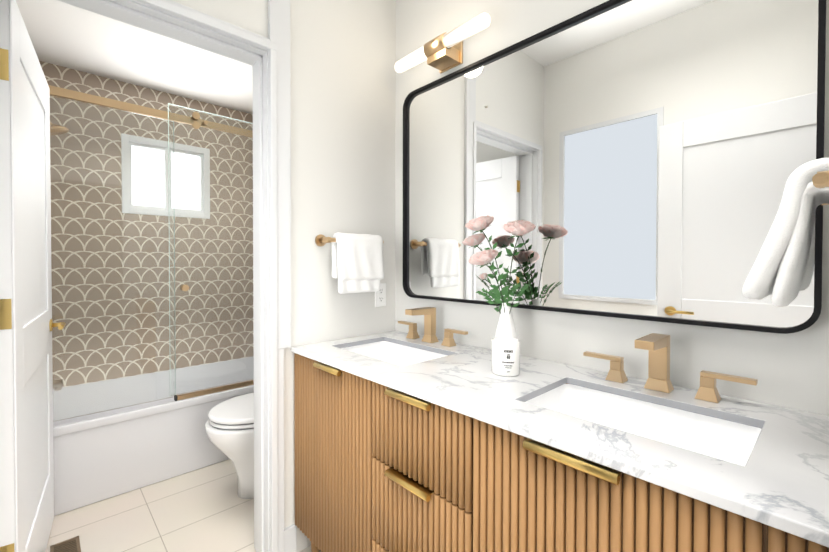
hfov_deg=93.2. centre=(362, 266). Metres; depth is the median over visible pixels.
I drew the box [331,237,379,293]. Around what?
towel
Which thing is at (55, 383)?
tub spout
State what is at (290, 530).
baseboard
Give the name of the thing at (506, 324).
vase
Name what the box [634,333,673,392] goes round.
faucet
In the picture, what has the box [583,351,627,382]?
handle
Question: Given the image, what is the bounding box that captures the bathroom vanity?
[291,351,828,551]
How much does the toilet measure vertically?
0.832 m
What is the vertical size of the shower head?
0.151 m
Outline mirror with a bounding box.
[403,0,825,333]
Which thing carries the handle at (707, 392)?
on the countertop
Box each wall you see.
[39,61,253,386]
[172,0,395,551]
[395,0,828,415]
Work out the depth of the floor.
1.84 m
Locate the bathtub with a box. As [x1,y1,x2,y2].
[53,356,253,515]
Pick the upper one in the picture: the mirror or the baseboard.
the mirror
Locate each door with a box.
[0,0,65,551]
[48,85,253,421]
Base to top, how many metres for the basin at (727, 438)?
0.144 m
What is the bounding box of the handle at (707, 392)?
[695,370,757,402]
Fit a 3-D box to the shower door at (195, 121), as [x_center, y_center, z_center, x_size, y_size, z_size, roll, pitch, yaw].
[-1.065,-0.077,2.212,1.582,1.675,0.056,-1,1,-39]
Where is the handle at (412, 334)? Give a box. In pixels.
[398,321,419,338]
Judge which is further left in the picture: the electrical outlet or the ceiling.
the ceiling
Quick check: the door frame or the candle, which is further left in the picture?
the door frame
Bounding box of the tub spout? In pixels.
[53,379,62,390]
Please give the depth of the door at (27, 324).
1.31 m
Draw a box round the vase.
[462,215,535,338]
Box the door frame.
[58,0,290,551]
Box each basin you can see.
[341,341,447,366]
[525,384,760,466]
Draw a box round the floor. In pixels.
[46,459,320,551]
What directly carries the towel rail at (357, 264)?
attached to the wall at (343, 79)
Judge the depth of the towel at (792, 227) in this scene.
0.65 m
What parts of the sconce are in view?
arm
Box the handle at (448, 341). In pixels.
[441,328,467,346]
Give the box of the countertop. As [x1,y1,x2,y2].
[291,331,828,538]
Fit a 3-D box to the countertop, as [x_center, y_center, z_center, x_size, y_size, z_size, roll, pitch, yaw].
[0.415,0.345,1.201,0.598,0.020,1.512,-1,1,-39]
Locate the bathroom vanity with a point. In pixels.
(411, 440)
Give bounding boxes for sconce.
[394,12,490,73]
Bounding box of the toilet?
[205,392,253,498]
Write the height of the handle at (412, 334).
0.069 m
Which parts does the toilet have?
lid, seat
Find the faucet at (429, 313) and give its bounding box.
[405,307,438,342]
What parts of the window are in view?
glass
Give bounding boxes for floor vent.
[50,536,80,551]
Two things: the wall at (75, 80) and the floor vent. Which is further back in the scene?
the wall at (75, 80)
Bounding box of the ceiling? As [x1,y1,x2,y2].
[16,0,252,113]
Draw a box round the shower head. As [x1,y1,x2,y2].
[50,122,68,134]
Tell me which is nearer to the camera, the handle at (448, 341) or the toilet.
the handle at (448, 341)
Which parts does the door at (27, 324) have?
frame, lever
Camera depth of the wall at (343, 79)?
1.72 m
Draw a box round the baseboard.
[284,524,295,538]
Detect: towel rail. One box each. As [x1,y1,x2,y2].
[315,233,383,293]
[742,158,828,306]
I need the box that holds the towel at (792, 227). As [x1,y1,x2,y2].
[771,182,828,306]
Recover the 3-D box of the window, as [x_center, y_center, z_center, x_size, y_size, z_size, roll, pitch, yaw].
[-1.427,-0.637,2.843,0.586,0.540,0.064,-1,1,-39]
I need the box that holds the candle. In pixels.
[491,337,519,376]
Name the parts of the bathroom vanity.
door, drawer, drawer, drawer, door, door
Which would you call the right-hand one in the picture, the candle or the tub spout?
the candle
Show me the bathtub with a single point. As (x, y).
(101, 456)
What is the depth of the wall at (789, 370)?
1.30 m
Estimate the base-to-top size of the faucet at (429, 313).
0.150 m
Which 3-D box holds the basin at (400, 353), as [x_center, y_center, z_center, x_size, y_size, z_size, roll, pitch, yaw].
[0.117,0.423,1.559,0.320,0.144,0.440,-1,1,-39]
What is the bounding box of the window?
[121,133,209,218]
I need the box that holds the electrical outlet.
[375,283,385,306]
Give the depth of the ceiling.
2.31 m

